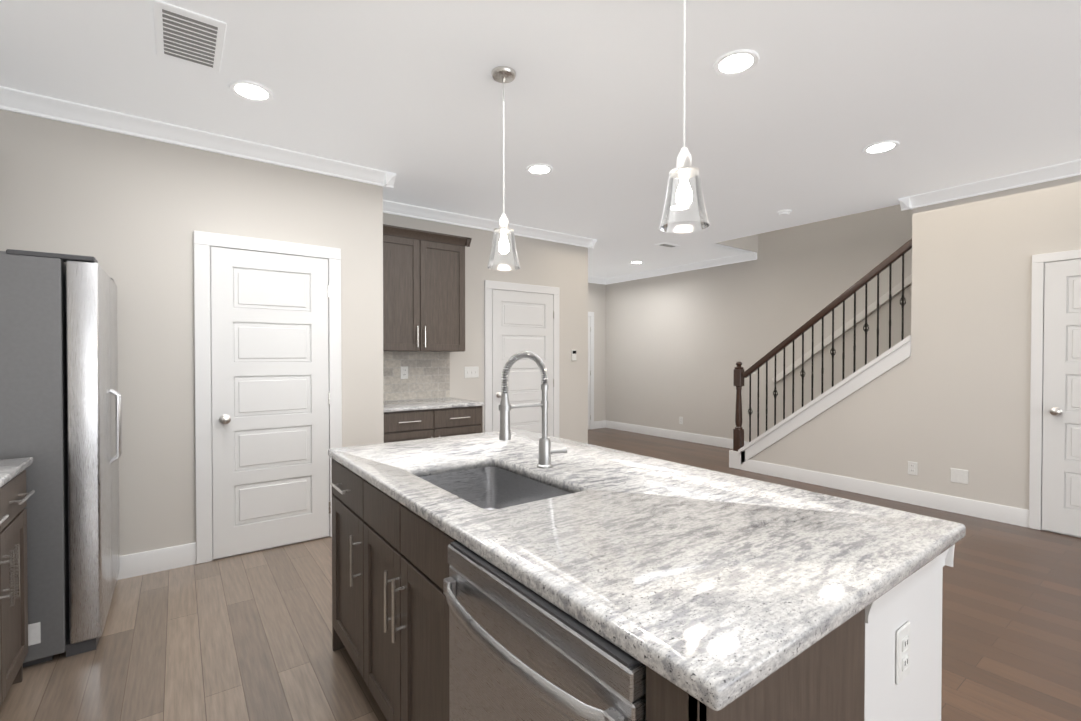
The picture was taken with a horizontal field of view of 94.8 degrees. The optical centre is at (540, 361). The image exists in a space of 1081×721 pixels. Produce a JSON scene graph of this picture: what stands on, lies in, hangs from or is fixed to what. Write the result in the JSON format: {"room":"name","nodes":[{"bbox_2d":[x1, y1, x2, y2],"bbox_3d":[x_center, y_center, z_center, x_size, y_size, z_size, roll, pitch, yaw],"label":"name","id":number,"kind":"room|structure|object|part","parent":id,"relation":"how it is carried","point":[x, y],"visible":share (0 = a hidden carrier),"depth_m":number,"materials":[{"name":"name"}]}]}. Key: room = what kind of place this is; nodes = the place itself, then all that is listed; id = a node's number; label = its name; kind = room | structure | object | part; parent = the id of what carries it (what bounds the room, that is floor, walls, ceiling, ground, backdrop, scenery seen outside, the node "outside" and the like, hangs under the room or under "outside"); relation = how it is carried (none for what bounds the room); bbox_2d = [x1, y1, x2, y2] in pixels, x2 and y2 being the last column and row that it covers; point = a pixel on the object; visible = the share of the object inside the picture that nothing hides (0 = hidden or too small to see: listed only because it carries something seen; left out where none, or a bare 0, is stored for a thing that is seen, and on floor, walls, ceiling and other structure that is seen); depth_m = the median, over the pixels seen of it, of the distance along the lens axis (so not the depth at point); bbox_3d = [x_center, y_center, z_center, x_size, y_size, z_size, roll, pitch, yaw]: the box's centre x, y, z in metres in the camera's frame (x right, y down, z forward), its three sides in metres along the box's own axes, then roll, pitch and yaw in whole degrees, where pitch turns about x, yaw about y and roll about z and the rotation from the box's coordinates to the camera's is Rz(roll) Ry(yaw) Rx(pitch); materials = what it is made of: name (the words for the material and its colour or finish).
{"room":"kitchen","nodes":[
{"label":"kitchen","id":0,"kind":"room"},
{"bbox_2d":[0,109,383,555],"bbox_3d":[-3.180,-0.091,4.350,2.600,2.740,3.060,0,1,-36],"label":"wall","id":1,"kind":"structure","parent":0,"point":[131,214],"depth_m":3.08,"materials":[{"name":"paint"}]},
{"bbox_2d":[117,542,195,579],"bbox_3d":[-2.381,1.226,3.045,0.455,0.135,0.014,0,1,-36],"label":"baseboard","id":2,"kind":"structure","parent":1,"relation":"attached to","point":[148,562],"depth_m":3.05,"materials":[{"name":"white wood"}]},
{"bbox_2d":[0,86,395,188],"bbox_3d":[-2.116,-1.401,3.168,2.420,0.094,0.080,0,1,-36],"label":"crown molding","id":3,"kind":"structure","parent":1,"relation":"attached to","point":[31,104],"depth_m":3.07,"materials":[{"name":"white wood"}]},
{"bbox_2d":[194,231,341,563],"bbox_3d":[-1.838,0.229,3.424,0.892,2.121,0.024,0,1,-36],"label":"door frame","id":4,"kind":"structure","parent":1,"relation":"attached to","point":[204,242],"depth_m":3.20,"materials":[{"name":"white wood"}]},
{"bbox_2d":[211,247,330,558],"bbox_3d":[-1.813,0.268,3.399,0.721,2.018,0.088,0,1,-36],"label":"pantry door","id":5,"kind":"structure","parent":1,"relation":"in","point":[270,398],"depth_m":3.40,"materials":[{"name":"white wood"}]},
{"bbox_3d":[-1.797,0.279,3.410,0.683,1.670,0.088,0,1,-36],"label":"knob","id":6,"kind":"part","parent":5,"relation":"part of","materials":[{"name":"silver metal"}]},
{"bbox_2d":[383,213,587,443],"bbox_3d":[-1.228,-0.113,6.211,2.750,2.740,2.360,0,1,-36],"label":"wall","id":7,"kind":"structure","parent":0,"point":[563,267],"depth_m":5.60,"materials":[{"name":"paint"}]},
{"bbox_2d":[401,366,407,378],"bbox_3d":[-1.284,0.105,4.689,0.072,0.118,0.010,0,1,-36],"label":"outlet","id":8,"kind":"object","parent":7,"relation":"attached to","point":[404,372],"visible":1,"depth_m":4.69,"materials":[{"name":"plastic"}]},
{"bbox_2d":[383,351,449,400],"bbox_3d":[-1.273,0.133,4.711,0.897,0.462,0.011,0,1,-36],"label":"backsplash","id":9,"kind":"structure","parent":7,"relation":"attached to","point":[428,375],"depth_m":4.76,"materials":[{"name":"stone"}]},
{"bbox_2d":[383,224,471,351],"bbox_3d":[-1.140,-0.629,4.563,0.947,1.070,0.387,0,1,-36],"label":"upper cabinet","id":10,"kind":"object","parent":7,"relation":"attached to","point":[423,291],"visible":0.75,"depth_m":4.44,"materials":[{"name":"brown wood"}]},
{"bbox_2d":[464,367,478,377],"bbox_3d":[-0.709,0.110,5.123,0.164,0.116,0.013,0,1,-36],"label":"light switch","id":11,"kind":"object","parent":7,"relation":"attached to","point":[471,372],"visible":1,"depth_m":5.12,"materials":[{"name":"plastic"}]},
{"bbox_2d":[383,200,596,248],"bbox_3d":[-0.475,-1.425,5.235,2.830,0.094,0.080,0,1,-36],"label":"crown molding","id":12,"kind":"structure","parent":7,"relation":"attached to","point":[390,207],"depth_m":5.09,"materials":[{"name":"white wood"}]},
{"bbox_2d":[484,280,559,436],"bbox_3d":[-0.185,0.205,5.500,0.992,2.121,0.024,0,1,-36],"label":"door frame","id":13,"kind":"structure","parent":7,"relation":"attached to","point":[489,285],"depth_m":5.31,"materials":[{"name":"white wood"}]},
{"bbox_2d":[492,289,553,435],"bbox_3d":[-0.159,0.245,5.475,0.821,2.018,0.088,0,1,-36],"label":"kitchen door","id":14,"kind":"structure","parent":7,"relation":"in","point":[522,321],"depth_m":5.48,"materials":[{"name":"white wood"}]},
{"bbox_3d":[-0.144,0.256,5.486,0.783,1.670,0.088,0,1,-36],"label":"knob","id":15,"kind":"part","parent":14,"relation":"part of","materials":[{"name":"silver metal"}]},
{"bbox_2d":[571,350,575,360],"bbox_3d":[0.399,-0.074,5.927,0.070,0.130,0.020,0,1,-36],"label":"thermostat","id":16,"kind":"object","parent":7,"relation":"attached to","point":[573,355],"visible":1,"depth_m":5.91,"materials":[{"name":"plastic"}]},
{"bbox_2d":[0,428,1080,720],"bbox_3d":[1.095,1.344,3.008,7.900,0.100,10.300,0,1,-36],"label":"floor","id":17,"kind":"structure","parent":0,"point":[240,638],"depth_m":2.33,"materials":[{"name":"brown wood"}]},
{"bbox_2d":[0,457,34,706],"bbox_3d":[-2.119,0.855,1.565,0.666,0.910,0.787,0,1,-36],"label":"base cabinet","id":18,"kind":"object","parent":17,"relation":"on","point":[14,496],"visible":1,"depth_m":1.85,"materials":[{"name":"brown wood"}]},
{"bbox_2d":[0,249,121,666],"bbox_3d":[-2.553,0.415,2.353,0.869,1.772,0.870,0,1,-36],"label":"fridge","id":19,"kind":"object","parent":17,"relation":"on","point":[60,411],"visible":0.98,"depth_m":2.17,"materials":[{"name":"silver metal"}]},
{"bbox_2d":[383,398,484,442],"bbox_3d":[-1.061,0.822,4.458,0.932,0.910,0.677,0,1,-36],"label":"base cabinet","id":20,"kind":"object","parent":17,"relation":"on","point":[407,420],"visible":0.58,"depth_m":4.22,"materials":[{"name":"brown wood"}]},
{"bbox_2d":[328,455,953,720],"bbox_3d":[0.009,0.868,1.725,1.092,0.880,1.988,0,1,-36],"label":"kitchen island","id":21,"kind":"object","parent":17,"relation":"on","point":[505,573],"depth_m":1.09,"materials":[{"name":"brown wood"}]},
{"bbox_2d":[443,541,645,720],"bbox_3d":[-0.034,0.881,0.987,0.152,0.872,0.614,0,1,-36],"label":"dishwasher","id":22,"kind":"object","parent":21,"relation":"in","point":[516,654],"depth_m":0.94,"materials":[{"name":"silver metal"}]},
{"bbox_2d":[328,429,965,720],"bbox_3d":[0.051,0.416,1.740,1.040,0.036,2.005,0,1,-36],"label":"island countertop","id":23,"kind":"structure","parent":21,"relation":"on","point":[725,582],"depth_m":1.12,"materials":[{"name":"white stone"}]},
{"bbox_2d":[420,467,571,509],"bbox_3d":[-0.170,0.532,1.696,0.440,0.204,0.670,0,1,-36],"label":"sink","id":24,"kind":"object","parent":23,"relation":"in","point":[488,488],"depth_m":1.95,"materials":[{"name":"silver metal"}]},
{"bbox_2d":[496,351,563,466],"bbox_3d":[-0.035,0.179,1.826,0.262,0.436,0.071,0,1,-36],"label":"faucet","id":25,"kind":"object","parent":23,"relation":"on","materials":[{"name":"silver metal"}]},
{"bbox_2d":[895,621,909,684],"bbox_3d":[0.793,0.635,1.084,0.072,0.118,0.010,0,1,-36],"label":"outlet","id":26,"kind":"object","parent":21,"relation":"attached to","point":[902,628],"depth_m":1.07,"materials":[{"name":"plastic"}]},
{"bbox_2d":[729,238,911,469],"bbox_3d":[3.768,-0.056,4.757,1.117,2.660,3.800,0,1,-36],"label":"staircase","id":27,"kind":"structure","parent":17,"relation":"on","point":[740,453],"depth_m":5.21,"materials":[{"name":"brown wood"}]},
{"bbox_3d":[2.841,0.512,5.236,0.180,1.514,1.809,0,1,-36],"label":"trim","id":28,"kind":"part","parent":27,"relation":"part of","materials":[{"name":"white wood"}]},
{"bbox_3d":[2.964,-0.560,5.056,0.060,1.520,1.963,0,1,-36],"label":"handrail","id":29,"kind":"part","parent":27,"relation":"part of","materials":[{"name":"brown wood"}]},
{"bbox_2d":[0,0,1080,278],"bbox_3d":[1.095,-1.496,2.975,7.900,0.100,10.300,0,1,-36],"label":"ceiling","id":30,"kind":"structure","parent":0,"point":[430,112],"depth_m":2.68,"materials":[{"name":"paint"}]},
{"bbox_2d":[152,0,226,72],"bbox_3d":[-1.563,-1.433,2.215,0.250,0.010,0.450,0,1,-36],"label":"ceiling vent","id":31,"kind":"object","parent":30,"relation":"in","point":[182,35],"visible":1,"depth_m":2.19,"materials":[{"name":"white metal"}]},
{"bbox_2d":[229,80,273,101],"bbox_3d":[-1.539,-1.437,2.648,0.208,0.010,0.208,0,1,-36],"label":"recessed light","id":32,"kind":"object","parent":30,"relation":"in","point":[250,91],"visible":0.98,"depth_m":2.64,"materials":[{"name":"white plastic"}]},
{"bbox_2d":[487,66,520,270],"bbox_3d":[-0.184,-0.955,2.486,0.168,0.971,0.168,0,1,-36],"label":"pendant light","id":33,"kind":"object","parent":30,"relation":"hanging from","point":[503,75],"visible":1,"depth_m":2.48,"materials":[{"name":"clear glass"}]},
{"bbox_3d":[-0.184,-0.595,2.490,0.056,0.111,0.056,0,1,-36],"label":"bulb","id":34,"kind":"part","parent":33,"relation":"part of","materials":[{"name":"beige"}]},
{"bbox_3d":[-0.184,-0.564,2.490,0.168,0.189,0.168,0,1,-36],"label":"lamp shade","id":35,"kind":"part","parent":33,"relation":"part of","materials":[{"name":"clear glass"}]},
{"bbox_2d":[526,164,552,174],"bbox_3d":[-0.007,-1.450,3.756,0.208,0.010,0.208,0,1,-36],"label":"recessed light","id":36,"kind":"object","parent":30,"relation":"in","point":[539,169],"visible":1,"depth_m":3.75,"materials":[{"name":"white plastic"}]},
{"bbox_2d":[629,261,642,263],"bbox_3d":[1.446,-1.492,7.494,0.208,0.010,0.208,0,1,-36],"label":"recessed light","id":37,"kind":"object","parent":30,"relation":"in","point":[636,262],"visible":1,"depth_m":7.49,"materials":[{"name":"white plastic"}]},
{"bbox_2d":[656,242,679,247],"bbox_3d":[1.616,-1.479,6.330,0.300,0.010,0.160,0,1,-36],"label":"ceiling vent","id":38,"kind":"object","parent":30,"relation":"in","point":[667,245],"visible":0.98,"depth_m":6.32,"materials":[{"name":"white metal"}]},
{"bbox_2d":[671,204,689,210],"bbox_3d":[1.309,-1.461,4.718,0.208,0.010,0.208,0,1,-36],"label":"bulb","id":39,"kind":"object","parent":30,"relation":"in","point":[678,207],"depth_m":4.71,"materials":[{"name":"white glass"}]},
{"bbox_2d":[659,0,709,232],"bbox_3d":[0.492,-0.946,1.698,0.168,0.971,0.168,0,1,-36],"label":"pendant light","id":40,"kind":"object","parent":30,"relation":"hanging from","point":[684,170],"visible":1,"depth_m":1.69,"materials":[{"name":"clear glass"}]},
{"bbox_3d":[0.492,-0.555,1.702,0.168,0.189,0.168,0,1,-36],"label":"lamp shade","id":41,"kind":"part","parent":40,"relation":"part of","materials":[{"name":"clear glass"}]},
{"bbox_3d":[0.492,-0.586,1.702,0.056,0.111,0.056,0,1,-36],"label":"bulb","id":42,"kind":"part","parent":40,"relation":"part of","materials":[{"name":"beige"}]},
{"bbox_2d":[713,49,758,75],"bbox_3d":[0.940,-1.434,2.392,0.208,0.010,0.208,0,1,-36],"label":"recessed light","id":43,"kind":"object","parent":30,"relation":"in","point":[736,62],"visible":0.96,"depth_m":2.38,"materials":[{"name":"white plastic"}]},
{"bbox_2d":[777,210,791,215],"bbox_3d":[2.382,-1.449,4.859,0.132,0.036,0.132,0,1,-36],"label":"smoke detector","id":44,"kind":"object","parent":30,"relation":"attached to","point":[783,212],"visible":1,"depth_m":4.83,"materials":[{"name":"white plastic"}]},
{"bbox_2d":[862,141,899,154],"bbox_3d":[2.300,-1.445,3.361,0.208,0.010,0.208,0,1,-36],"label":"recessed light","id":45,"kind":"object","parent":30,"relation":"in","point":[880,147],"visible":1,"depth_m":3.36,"materials":[{"name":"white plastic"}]},
{"bbox_2d":[588,283,605,420],"bbox_3d":[0.274,-0.140,8.647,2.550,2.740,0.200,0,1,-36],"label":"wall","id":46,"kind":"structure","parent":0,"point":[597,299],"depth_m":9.11,"materials":[{"name":"paint"}]},
{"bbox_2d":[588,317,590,428],"bbox_3d":[0.592,0.208,8.700,0.821,2.018,0.088,0,1,-36],"label":"hall door","id":47,"kind":"structure","parent":46,"relation":"in","point":[589,373],"depth_m":8.94,"materials":[{"name":"white wood"}]},
{"bbox_2d":[588,312,593,429],"bbox_3d":[0.567,0.168,8.725,0.992,2.121,0.024,0,1,-36],"label":"door frame","id":48,"kind":"structure","parent":46,"relation":"attached to","point":[591,315],"depth_m":8.98,"materials":[{"name":"white wood"}]},
{"bbox_2d":[588,276,603,283],"bbox_3d":[0.240,-1.461,8.433,2.260,0.094,0.080,0,1,-36],"label":"crown molding","id":49,"kind":"structure","parent":46,"relation":"attached to","point":[590,279],"depth_m":8.99,"materials":[{"name":"white wood"}]},
{"bbox_2d":[594,420,604,428],"bbox_3d":[1.080,1.157,9.118,0.290,0.135,0.014,0,1,-36],"label":"baseboard","id":50,"kind":"structure","parent":46,"relation":"attached to","point":[597,424],"depth_m":9.11,"materials":[{"name":"white wood"}]},
{"bbox_2d":[709,234,757,252],"bbox_3d":[2.539,-2.817,6.536,0.970,2.660,0.132,0,1,-36],"label":"wall","id":51,"kind":"structure","parent":0,"point":[749,243],"depth_m":6.59,"materials":[{"name":"paint"}]},
{"bbox_2d":[606,204,911,441],"bbox_3d":[4.266,-1.431,5.171,0.190,5.400,10.100,0,1,-36],"label":"wall","id":52,"kind":"structure","parent":0,"point":[679,344],"depth_m":6.88,"materials":[{"name":"paint"}]},
{"bbox_2d":[605,420,748,448],"bbox_3d":[2.160,1.171,7.909,0.014,0.135,3.240,0,1,-36],"label":"baseboard","id":53,"kind":"structure","parent":52,"relation":"attached to","point":[678,435],"depth_m":7.93,"materials":[{"name":"white wood"}]},
{"bbox_2d":[604,252,756,284],"bbox_3d":[2.053,-1.456,7.969,0.080,0.094,2.970,0,1,-36],"label":"crown molding","id":54,"kind":"structure","parent":52,"relation":"attached to","point":[753,255],"depth_m":7.68,"materials":[{"name":"white wood"}]},
{"bbox_2d":[750,175,1080,509],"bbox_3d":[4.370,-1.408,3.123,0.120,5.400,6.670,0,1,-36],"label":"wall","id":55,"kind":"structure","parent":0,"point":[971,328],"depth_m":4.17,"materials":[{"name":"paint"}]},
{"bbox_2d":[745,459,1028,527],"bbox_3d":[3.067,1.206,4.822,0.014,0.135,2.435,0,1,-36],"label":"baseboard","id":56,"kind":"structure","parent":55,"relation":"attached to","point":[980,509],"depth_m":4.52,"materials":[{"name":"white wood"}]},
{"bbox_2d":[908,461,916,475],"bbox_3d":[3.336,0.957,4.455,0.010,0.118,0.072,0,1,-36],"label":"outlet","id":57,"kind":"object","parent":55,"relation":"attached to","point":[912,468],"visible":1,"depth_m":4.45,"materials":[{"name":"plastic"}]},
{"bbox_2d":[951,468,967,483],"bbox_3d":[3.532,0.965,4.190,0.006,0.118,0.118,0,1,-36],"label":"electrical outlet plate","id":58,"kind":"object","parent":55,"relation":"attached to","point":[959,475],"visible":1,"depth_m":4.19,"materials":[{"name":"plastic"}]},
{"bbox_2d":[898,159,1080,210],"bbox_3d":[4.753,-1.393,2.430,0.080,0.094,5.100,0,1,-36],"label":"crown molding","id":59,"kind":"structure","parent":55,"relation":"attached to","point":[1071,168],"depth_m":3.96,"materials":[{"name":"white wood"}]},
{"bbox_2d":[1029,249,1080,537],"bbox_3d":[4.058,0.238,3.446,0.024,2.101,0.952,0,1,-36],"label":"door frame","id":60,"kind":"structure","parent":55,"relation":"attached to","point":[1039,261],"depth_m":3.79,"materials":[{"name":"white wood"}]},
{"bbox_2d":[1042,259,1080,536],"bbox_3d":[4.033,0.268,3.421,0.088,2.018,0.821,0,1,-36],"label":"door","id":61,"kind":"structure","parent":55,"relation":"in","point":[1061,490],"depth_m":3.69,"materials":[{"name":"white wood"}]},
{"bbox_3d":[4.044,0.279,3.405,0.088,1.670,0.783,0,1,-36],"label":"knob","id":62,"kind":"part","parent":61,"relation":"part of","materials":[{"name":"silver metal"}]}
]}

